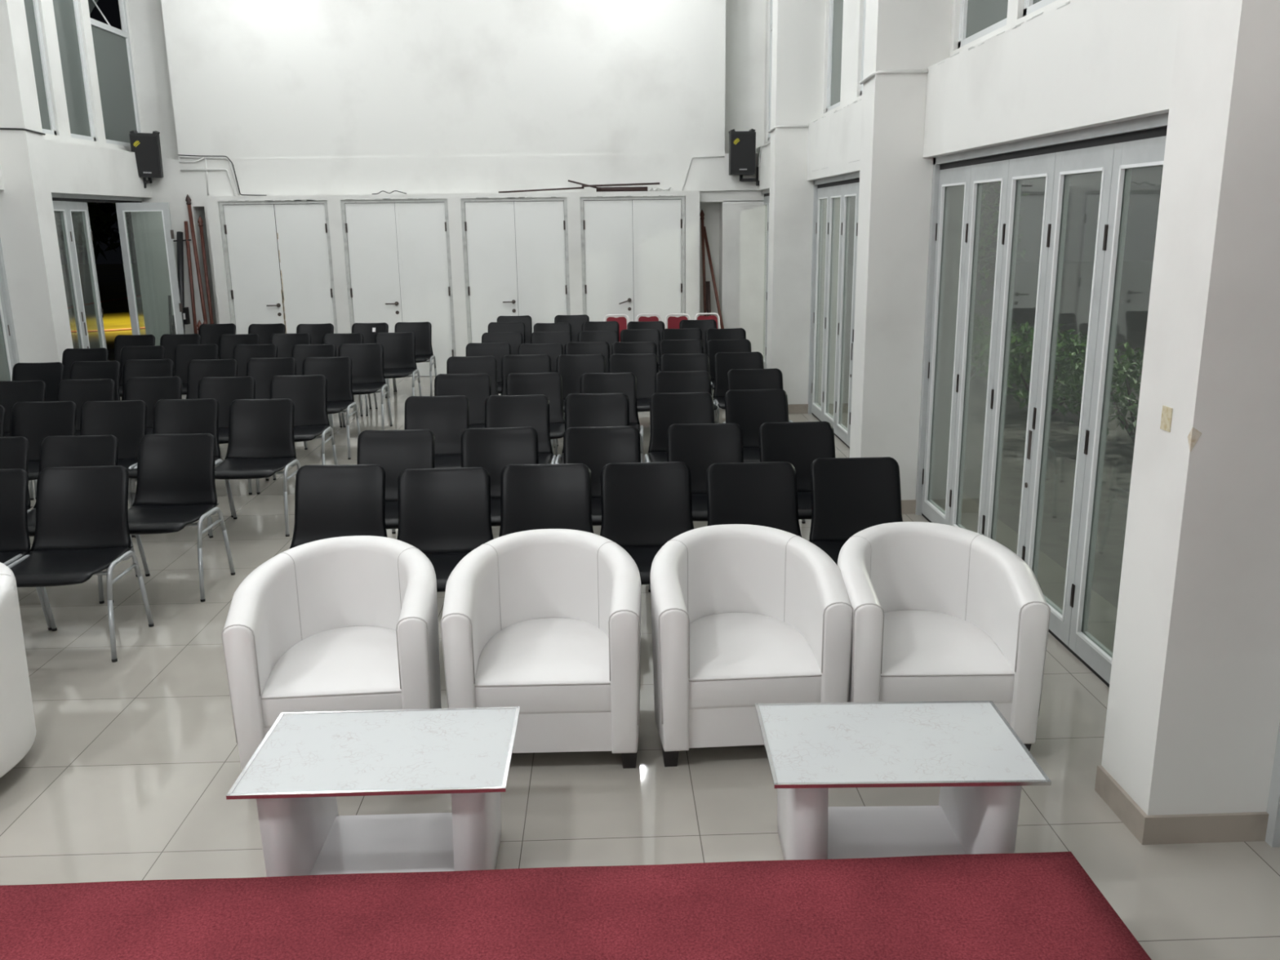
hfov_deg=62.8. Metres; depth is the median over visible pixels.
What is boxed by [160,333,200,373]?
padded chair
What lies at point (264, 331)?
padded chair
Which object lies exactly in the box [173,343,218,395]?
padded chair
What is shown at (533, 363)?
padded chair
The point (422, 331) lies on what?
padded chair
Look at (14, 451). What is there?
padded chair
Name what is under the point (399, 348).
padded chair
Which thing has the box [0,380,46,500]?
padded chair
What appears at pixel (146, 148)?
grille
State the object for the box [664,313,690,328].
chair
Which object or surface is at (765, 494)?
padded chair
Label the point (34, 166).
wall
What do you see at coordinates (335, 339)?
padded chair
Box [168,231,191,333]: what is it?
stand
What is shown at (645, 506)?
padded chair
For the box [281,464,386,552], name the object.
padded chair
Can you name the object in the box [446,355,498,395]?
padded chair
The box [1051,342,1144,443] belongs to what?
bush
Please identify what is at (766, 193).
door
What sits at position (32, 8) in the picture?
window
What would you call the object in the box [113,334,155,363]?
padded chair
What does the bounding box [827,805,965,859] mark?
shelf
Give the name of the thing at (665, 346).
padded chair
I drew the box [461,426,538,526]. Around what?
padded chair
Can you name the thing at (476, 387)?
padded chair
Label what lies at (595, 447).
padded chair
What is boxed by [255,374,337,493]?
padded chair
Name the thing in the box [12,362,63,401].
padded chair
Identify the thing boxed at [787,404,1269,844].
baseboard
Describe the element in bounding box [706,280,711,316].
pole
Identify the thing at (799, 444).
padded chair
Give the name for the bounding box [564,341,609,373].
padded chair
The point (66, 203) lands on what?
door
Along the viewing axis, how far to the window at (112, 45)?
13.40 m
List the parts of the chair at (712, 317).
backrest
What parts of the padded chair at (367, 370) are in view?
leg, leg, backrest, seat, leg, rail, leg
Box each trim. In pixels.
[228,195,665,201]
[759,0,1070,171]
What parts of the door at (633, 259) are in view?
handle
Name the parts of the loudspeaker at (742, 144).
bracket arm, wall plate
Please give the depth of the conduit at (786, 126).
10.51 m
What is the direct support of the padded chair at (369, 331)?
on the floor at (128, 772)
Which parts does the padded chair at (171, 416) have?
leg, rail, seat, backrest, leg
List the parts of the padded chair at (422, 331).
leg, backrest, seat, leg, rail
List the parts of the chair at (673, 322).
backrest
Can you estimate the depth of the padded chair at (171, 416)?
7.34 m
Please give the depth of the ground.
10.01 m
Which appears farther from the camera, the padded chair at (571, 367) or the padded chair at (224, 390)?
the padded chair at (571, 367)
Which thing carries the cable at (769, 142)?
attached to the wall at (1193, 717)
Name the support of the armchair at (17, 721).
on the floor at (128, 772)
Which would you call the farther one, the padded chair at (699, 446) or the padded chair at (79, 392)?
the padded chair at (79, 392)
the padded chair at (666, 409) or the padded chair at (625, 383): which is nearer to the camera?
the padded chair at (666, 409)
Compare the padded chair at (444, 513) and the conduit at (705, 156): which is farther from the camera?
the conduit at (705, 156)
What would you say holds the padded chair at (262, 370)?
on the floor at (128, 772)
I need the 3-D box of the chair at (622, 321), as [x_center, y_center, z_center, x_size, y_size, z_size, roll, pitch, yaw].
[-0.285,-1.611,13.129,0.434,0.882,0.552,-1,14,-2]
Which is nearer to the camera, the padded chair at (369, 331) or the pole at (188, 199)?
the padded chair at (369, 331)
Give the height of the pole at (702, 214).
2.172 m
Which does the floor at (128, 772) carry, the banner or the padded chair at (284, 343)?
the padded chair at (284, 343)
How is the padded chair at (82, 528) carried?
on the floor at (128, 772)
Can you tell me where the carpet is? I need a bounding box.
[0,851,1151,959]
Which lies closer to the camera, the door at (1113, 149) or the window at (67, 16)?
the door at (1113, 149)
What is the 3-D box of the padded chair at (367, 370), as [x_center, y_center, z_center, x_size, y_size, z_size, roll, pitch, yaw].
[-2.811,-0.905,10.466,0.548,0.850,0.670,-2,14,-3]
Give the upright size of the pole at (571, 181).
0.132 m
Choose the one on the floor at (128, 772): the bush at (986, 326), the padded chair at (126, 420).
the padded chair at (126, 420)
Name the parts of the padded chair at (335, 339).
backrest, leg, leg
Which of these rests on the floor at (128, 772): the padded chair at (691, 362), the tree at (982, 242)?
the padded chair at (691, 362)
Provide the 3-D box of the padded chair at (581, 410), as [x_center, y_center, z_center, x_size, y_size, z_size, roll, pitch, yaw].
[-0.298,-0.127,7.194,0.548,0.850,0.670,-1,14,0]
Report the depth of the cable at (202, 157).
13.70 m
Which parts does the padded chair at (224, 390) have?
seat, backrest, leg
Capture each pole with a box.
[183,221,197,333]
[185,194,207,323]
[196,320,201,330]
[197,215,213,324]
[498,186,584,192]
[568,179,600,189]
[582,182,659,186]
[699,209,706,316]
[703,226,724,328]
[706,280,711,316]
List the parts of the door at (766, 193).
frame, frame, frame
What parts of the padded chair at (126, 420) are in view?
backrest, seat, leg, rail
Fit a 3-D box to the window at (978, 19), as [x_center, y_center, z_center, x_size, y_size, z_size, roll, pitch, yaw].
[2.032,-3.717,5.887,0.060,2.310,0.900,-1,14,-2]
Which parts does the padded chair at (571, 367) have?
leg, backrest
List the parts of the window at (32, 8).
frame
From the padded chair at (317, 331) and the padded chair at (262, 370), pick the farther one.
the padded chair at (317, 331)
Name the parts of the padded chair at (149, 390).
seat, backrest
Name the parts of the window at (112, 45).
pane, pane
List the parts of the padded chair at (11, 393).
seat, backrest, leg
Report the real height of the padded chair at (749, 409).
0.850 m
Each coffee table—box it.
[226,706,519,876]
[755,700,1051,860]
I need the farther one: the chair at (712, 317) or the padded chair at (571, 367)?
the chair at (712, 317)
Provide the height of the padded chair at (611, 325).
0.850 m
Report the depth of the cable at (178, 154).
13.71 m
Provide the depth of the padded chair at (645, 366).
9.53 m
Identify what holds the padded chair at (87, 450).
on the floor at (128, 772)
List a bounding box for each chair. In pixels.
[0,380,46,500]
[0,404,5,436]
[0,435,33,512]
[0,468,57,631]
[3,465,154,662]
[9,400,76,480]
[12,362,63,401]
[27,435,137,604]
[34,378,131,498]
[62,347,108,379]
[69,360,120,400]
[80,400,146,537]
[106,433,235,602]
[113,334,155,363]
[119,345,164,397]
[120,359,173,400]
[124,376,182,479]
[128,398,233,537]
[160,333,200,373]
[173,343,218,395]
[186,359,237,399]
[197,376,269,494]
[198,323,235,359]
[208,398,300,537]
[218,333,259,359]
[232,343,277,376]
[246,357,307,448]
[248,323,285,344]
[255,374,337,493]
[270,333,311,357]
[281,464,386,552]
[291,343,346,434]
[296,323,333,344]
[302,356,360,459]
[322,333,371,416]
[328,342,392,435]
[351,322,395,398]
[356,429,435,528]
[364,332,422,416]
[386,321,436,397]
[391,395,469,533]
[396,466,493,591]
[434,373,491,427]
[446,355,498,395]
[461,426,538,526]
[466,342,511,393]
[481,332,522,355]
[484,394,556,464]
[488,321,524,343]
[497,315,532,343]
[498,463,593,537]
[501,354,558,456]
[506,372,564,439]
[517,342,564,415]
[530,331,571,355]
[533,322,571,333]
[551,354,605,457]
[554,314,589,342]
[555,392,629,463]
[563,426,650,592]
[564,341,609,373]
[577,330,618,355]
[580,372,643,462]
[582,320,619,342]
[600,461,693,584]
[604,314,629,342]
[608,353,658,412]
[611,341,657,355]
[620,328,660,371]
[626,320,664,341]
[635,313,661,321]
[644,391,714,462]
[649,370,715,435]
[658,338,712,395]
[659,353,719,423]
[662,328,702,342]
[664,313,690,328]
[666,422,743,521]
[679,319,716,353]
[694,312,720,328]
[705,328,746,354]
[706,338,751,390]
[706,461,801,537]
[713,351,764,423]
[723,368,792,422]
[724,388,805,523]
[758,421,835,519]
[808,457,902,565]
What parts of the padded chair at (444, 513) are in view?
backrest, seat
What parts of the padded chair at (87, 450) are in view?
seat, backrest, leg, leg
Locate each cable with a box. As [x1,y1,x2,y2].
[0,127,45,135]
[177,154,266,195]
[178,157,204,163]
[372,190,406,194]
[758,142,770,180]
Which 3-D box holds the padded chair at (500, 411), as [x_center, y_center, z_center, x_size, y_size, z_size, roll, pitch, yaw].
[-0.850,-0.114,7.169,0.548,0.850,0.670,-1,14,-1]
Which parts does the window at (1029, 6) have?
pane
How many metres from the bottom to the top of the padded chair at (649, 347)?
0.850 m
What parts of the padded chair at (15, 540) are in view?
seat, backrest, rail, leg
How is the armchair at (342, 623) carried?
on the floor at (128, 772)
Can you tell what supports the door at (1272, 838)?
in the wall at (1193, 717)
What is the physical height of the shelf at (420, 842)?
0.025 m
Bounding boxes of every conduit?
[178,156,239,195]
[180,168,235,195]
[204,158,208,195]
[681,155,724,191]
[768,124,808,133]
[859,69,928,84]
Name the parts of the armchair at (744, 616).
leg, rail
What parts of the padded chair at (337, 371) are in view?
backrest, seat, leg, rail, leg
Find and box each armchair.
[0,562,35,777]
[221,535,441,770]
[440,528,640,768]
[649,524,853,767]
[837,521,1050,751]
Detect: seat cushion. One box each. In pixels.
[261,626,402,727]
[475,617,610,714]
[688,612,821,709]
[879,609,1014,702]
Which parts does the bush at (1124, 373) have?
stem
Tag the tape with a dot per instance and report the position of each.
(1194, 434)
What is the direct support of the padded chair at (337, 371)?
on the floor at (128, 772)
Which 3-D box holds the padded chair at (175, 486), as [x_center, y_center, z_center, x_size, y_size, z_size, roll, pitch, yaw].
[-2.694,0.213,5.942,0.548,0.850,0.670,-1,14,0]
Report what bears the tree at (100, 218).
on the floor at (110, 277)
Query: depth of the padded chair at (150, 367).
9.58 m
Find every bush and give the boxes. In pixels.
[969,311,1033,377]
[969,321,1087,398]
[986,331,1130,417]
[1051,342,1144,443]
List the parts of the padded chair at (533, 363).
backrest, leg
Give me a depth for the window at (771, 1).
13.88 m
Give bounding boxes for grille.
[130,135,159,176]
[731,133,755,173]
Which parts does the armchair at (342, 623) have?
rail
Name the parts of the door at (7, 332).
frame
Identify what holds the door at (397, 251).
in the wall at (333, 101)
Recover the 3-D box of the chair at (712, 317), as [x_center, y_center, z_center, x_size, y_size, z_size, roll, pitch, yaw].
[0.878,-1.633,13.159,0.434,0.882,0.552,-2,14,-5]
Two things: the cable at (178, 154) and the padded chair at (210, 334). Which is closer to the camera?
the padded chair at (210, 334)
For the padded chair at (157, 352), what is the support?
on the floor at (128, 772)
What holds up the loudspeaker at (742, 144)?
attached to the wall at (333, 101)
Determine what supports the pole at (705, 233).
on the floor at (128, 772)
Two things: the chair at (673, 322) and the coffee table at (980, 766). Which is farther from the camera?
the chair at (673, 322)
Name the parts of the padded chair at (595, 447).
seat, backrest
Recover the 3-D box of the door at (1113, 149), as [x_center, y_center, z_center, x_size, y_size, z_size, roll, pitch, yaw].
[2.036,-0.490,5.313,0.100,2.400,3.680,-1,14,-2]
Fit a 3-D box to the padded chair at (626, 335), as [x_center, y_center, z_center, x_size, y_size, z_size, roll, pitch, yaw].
[0.015,-1.203,11.523,0.548,0.850,0.670,-1,14,-1]
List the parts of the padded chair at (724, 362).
rail, seat, backrest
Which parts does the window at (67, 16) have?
frame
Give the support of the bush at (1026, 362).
on the ground
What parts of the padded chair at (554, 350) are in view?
backrest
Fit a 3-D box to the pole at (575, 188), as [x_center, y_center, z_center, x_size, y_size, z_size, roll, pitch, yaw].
[-1.302,-3.827,13.831,1.132,0.066,0.024,0,14,1]
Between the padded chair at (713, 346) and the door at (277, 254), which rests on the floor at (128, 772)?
the padded chair at (713, 346)
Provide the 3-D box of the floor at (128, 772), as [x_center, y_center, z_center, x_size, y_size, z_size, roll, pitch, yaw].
[-2.103,0.565,6.508,9.200,0.120,18.200,-1,14,-2]
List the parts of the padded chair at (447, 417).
backrest, seat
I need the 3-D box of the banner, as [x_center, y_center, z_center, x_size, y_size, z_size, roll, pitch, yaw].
[-0.239,-3.854,13.893,0.680,0.060,0.060,-1,14,-2]
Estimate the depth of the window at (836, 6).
10.15 m
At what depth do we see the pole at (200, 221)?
13.94 m
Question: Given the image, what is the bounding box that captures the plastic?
[648,186,672,191]
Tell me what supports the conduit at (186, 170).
attached to the wall at (333, 101)
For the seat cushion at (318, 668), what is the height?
0.177 m
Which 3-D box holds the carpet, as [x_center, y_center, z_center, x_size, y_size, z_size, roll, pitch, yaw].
[-2.143,1.864,0.345,6.887,0.281,5.182,-1,14,-2]
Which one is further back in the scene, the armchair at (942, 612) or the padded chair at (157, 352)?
the padded chair at (157, 352)
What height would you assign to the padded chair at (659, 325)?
0.850 m
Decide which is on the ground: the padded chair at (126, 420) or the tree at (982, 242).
the tree at (982, 242)
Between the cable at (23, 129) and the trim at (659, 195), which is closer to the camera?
the cable at (23, 129)
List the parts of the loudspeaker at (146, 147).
wall plate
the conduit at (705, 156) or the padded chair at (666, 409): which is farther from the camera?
the conduit at (705, 156)
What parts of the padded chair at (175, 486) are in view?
leg, seat, backrest, leg, rail, leg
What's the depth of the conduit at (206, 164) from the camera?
13.77 m
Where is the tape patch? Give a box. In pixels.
[1160,405,1173,431]
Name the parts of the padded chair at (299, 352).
backrest, leg, leg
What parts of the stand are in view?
leg, leg, post, leg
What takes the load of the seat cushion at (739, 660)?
on the armchair at (744, 616)
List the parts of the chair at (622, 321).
frame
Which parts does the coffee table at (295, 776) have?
leg, leg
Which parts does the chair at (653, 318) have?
backrest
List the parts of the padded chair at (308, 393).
leg, backrest, seat, leg, rail, leg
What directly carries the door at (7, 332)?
in the wall at (34, 166)
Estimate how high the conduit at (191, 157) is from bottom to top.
0.494 m
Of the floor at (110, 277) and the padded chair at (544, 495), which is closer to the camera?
the padded chair at (544, 495)
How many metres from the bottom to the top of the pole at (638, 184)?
0.050 m
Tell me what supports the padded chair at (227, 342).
on the floor at (128, 772)
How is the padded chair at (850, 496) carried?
on the floor at (128, 772)
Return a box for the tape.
[1187,426,1201,452]
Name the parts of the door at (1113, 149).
frame, frame, frame, flush handle, frame, frame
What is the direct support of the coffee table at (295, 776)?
on the floor at (128, 772)
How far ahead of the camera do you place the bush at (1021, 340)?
12.13 m
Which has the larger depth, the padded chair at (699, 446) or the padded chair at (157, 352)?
the padded chair at (157, 352)
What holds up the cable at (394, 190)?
on the wall at (333, 101)
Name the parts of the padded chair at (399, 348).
leg, leg, backrest, seat, leg, rail, leg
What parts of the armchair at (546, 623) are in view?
rail, leg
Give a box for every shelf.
[309,812,453,875]
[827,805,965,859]
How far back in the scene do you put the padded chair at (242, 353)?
10.69 m
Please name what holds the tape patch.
attached to the wall at (1193, 717)
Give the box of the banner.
[595,186,647,191]
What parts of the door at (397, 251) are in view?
handle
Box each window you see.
[23,0,56,134]
[52,0,96,141]
[88,0,141,146]
[768,0,773,140]
[826,0,843,111]
[860,0,866,95]
[957,0,1008,48]
[1022,0,1056,16]
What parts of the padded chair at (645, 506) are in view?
seat, backrest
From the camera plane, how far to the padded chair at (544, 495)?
5.22 m
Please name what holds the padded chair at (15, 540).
on the floor at (128, 772)
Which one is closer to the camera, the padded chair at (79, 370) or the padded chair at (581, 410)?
the padded chair at (581, 410)
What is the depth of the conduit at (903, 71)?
6.66 m
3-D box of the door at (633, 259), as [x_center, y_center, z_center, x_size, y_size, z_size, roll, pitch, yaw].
[-0.084,-2.596,14.066,1.380,2.335,0.108,-1,14,-2]
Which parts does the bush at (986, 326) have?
stem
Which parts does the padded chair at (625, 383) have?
backrest, seat, rail, leg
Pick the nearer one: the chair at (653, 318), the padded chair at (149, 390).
the padded chair at (149, 390)
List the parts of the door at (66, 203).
frame, frame, frame, frame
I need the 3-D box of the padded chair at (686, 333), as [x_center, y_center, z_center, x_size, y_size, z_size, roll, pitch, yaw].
[0.489,-1.216,11.551,0.548,0.850,0.670,-1,14,-3]
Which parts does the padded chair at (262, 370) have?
backrest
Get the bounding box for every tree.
[53,202,133,261]
[973,182,1029,314]
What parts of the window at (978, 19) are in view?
pane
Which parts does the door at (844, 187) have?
frame, frame, frame, flush handle, frame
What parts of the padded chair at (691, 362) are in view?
backrest, rail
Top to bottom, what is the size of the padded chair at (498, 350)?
0.850 m
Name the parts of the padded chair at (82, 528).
rail, leg, seat, backrest, leg, rail, leg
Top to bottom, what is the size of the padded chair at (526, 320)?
0.850 m
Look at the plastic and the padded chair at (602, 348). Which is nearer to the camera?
the padded chair at (602, 348)
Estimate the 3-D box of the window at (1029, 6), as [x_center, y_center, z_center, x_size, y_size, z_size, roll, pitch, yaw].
[2.068,-3.468,4.878,0.060,2.310,0.880,-1,14,-2]
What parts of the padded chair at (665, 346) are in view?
backrest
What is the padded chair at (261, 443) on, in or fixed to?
on the floor at (128, 772)
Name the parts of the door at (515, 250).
handle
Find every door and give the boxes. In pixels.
[0,237,19,381]
[51,193,183,348]
[218,200,337,333]
[340,198,456,376]
[460,197,570,343]
[580,195,684,328]
[761,189,769,368]
[808,172,859,448]
[915,112,1168,687]
[1265,721,1279,847]
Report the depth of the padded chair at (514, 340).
11.55 m
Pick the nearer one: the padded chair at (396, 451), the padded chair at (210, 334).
the padded chair at (396, 451)
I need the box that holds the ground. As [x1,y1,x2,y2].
[106,260,1153,608]
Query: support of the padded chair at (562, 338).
on the floor at (128, 772)
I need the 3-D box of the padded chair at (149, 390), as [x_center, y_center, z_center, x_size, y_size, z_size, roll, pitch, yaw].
[-3.909,-0.352,8.289,0.548,0.850,0.670,-1,14,-2]
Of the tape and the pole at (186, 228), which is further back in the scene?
the pole at (186, 228)
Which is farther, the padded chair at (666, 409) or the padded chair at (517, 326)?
the padded chair at (517, 326)
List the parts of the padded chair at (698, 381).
backrest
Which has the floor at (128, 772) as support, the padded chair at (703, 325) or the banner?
the padded chair at (703, 325)
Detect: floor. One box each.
[0,376,1279,959]
[61,263,146,348]
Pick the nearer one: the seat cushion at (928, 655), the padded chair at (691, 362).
the seat cushion at (928, 655)
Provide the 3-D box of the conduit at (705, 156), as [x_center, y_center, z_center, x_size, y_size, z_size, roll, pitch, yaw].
[0.840,-4.091,13.982,0.568,0.440,0.016,-1,14,-2]
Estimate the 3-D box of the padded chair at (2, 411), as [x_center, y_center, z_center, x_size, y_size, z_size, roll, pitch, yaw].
[-4.579,-0.031,7.024,0.548,0.850,0.670,-1,14,0]
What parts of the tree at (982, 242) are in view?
stem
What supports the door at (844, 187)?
in the wall at (1193, 717)
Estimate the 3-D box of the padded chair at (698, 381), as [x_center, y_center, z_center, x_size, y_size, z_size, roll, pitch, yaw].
[0.352,-0.391,8.226,0.548,0.850,0.670,-1,14,-1]
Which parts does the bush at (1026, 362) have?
stem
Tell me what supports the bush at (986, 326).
on the ground
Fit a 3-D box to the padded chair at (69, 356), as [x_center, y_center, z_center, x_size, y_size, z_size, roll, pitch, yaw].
[-5.552,-0.843,10.355,0.548,0.850,0.670,-1,14,-3]
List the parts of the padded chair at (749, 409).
seat, backrest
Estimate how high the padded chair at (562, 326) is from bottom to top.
0.850 m
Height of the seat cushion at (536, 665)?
0.177 m
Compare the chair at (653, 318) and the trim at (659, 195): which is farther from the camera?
the trim at (659, 195)
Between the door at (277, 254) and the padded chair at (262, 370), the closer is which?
the padded chair at (262, 370)
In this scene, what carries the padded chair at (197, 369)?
on the floor at (128, 772)
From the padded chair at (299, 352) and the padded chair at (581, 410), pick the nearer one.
the padded chair at (581, 410)
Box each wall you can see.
[0,0,151,381]
[127,0,767,358]
[755,0,1279,815]
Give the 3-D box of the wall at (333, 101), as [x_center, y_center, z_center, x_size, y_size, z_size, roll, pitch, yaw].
[-2.466,-4.529,13.956,8.580,6.200,0.920,-1,14,-2]
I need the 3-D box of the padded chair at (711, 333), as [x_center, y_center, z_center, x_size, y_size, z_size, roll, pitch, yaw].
[0.959,-1.208,11.493,0.548,0.850,0.670,-1,14,0]
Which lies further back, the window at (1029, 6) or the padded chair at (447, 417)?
the padded chair at (447, 417)
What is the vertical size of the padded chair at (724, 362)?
0.850 m
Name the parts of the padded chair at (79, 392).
leg, seat, backrest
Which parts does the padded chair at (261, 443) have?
leg, rail, leg, seat, backrest, leg, rail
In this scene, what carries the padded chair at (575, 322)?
on the floor at (128, 772)
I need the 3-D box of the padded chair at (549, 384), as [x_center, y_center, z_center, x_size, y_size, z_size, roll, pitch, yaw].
[-0.828,-0.380,8.240,0.548,0.850,0.670,-2,14,-3]
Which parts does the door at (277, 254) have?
handle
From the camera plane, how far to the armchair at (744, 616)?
4.01 m
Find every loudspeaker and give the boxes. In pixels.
[128,129,163,188]
[728,128,759,186]
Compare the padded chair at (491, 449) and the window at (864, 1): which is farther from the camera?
the window at (864, 1)
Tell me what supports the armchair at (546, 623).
on the floor at (128, 772)
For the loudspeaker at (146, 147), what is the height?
0.729 m
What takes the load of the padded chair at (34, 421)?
on the floor at (128, 772)
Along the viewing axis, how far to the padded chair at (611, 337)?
11.59 m
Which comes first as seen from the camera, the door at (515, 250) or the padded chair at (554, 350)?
the padded chair at (554, 350)
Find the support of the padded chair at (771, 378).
on the floor at (128, 772)
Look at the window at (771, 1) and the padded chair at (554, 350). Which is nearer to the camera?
the padded chair at (554, 350)
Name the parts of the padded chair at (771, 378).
backrest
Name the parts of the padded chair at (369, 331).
backrest, leg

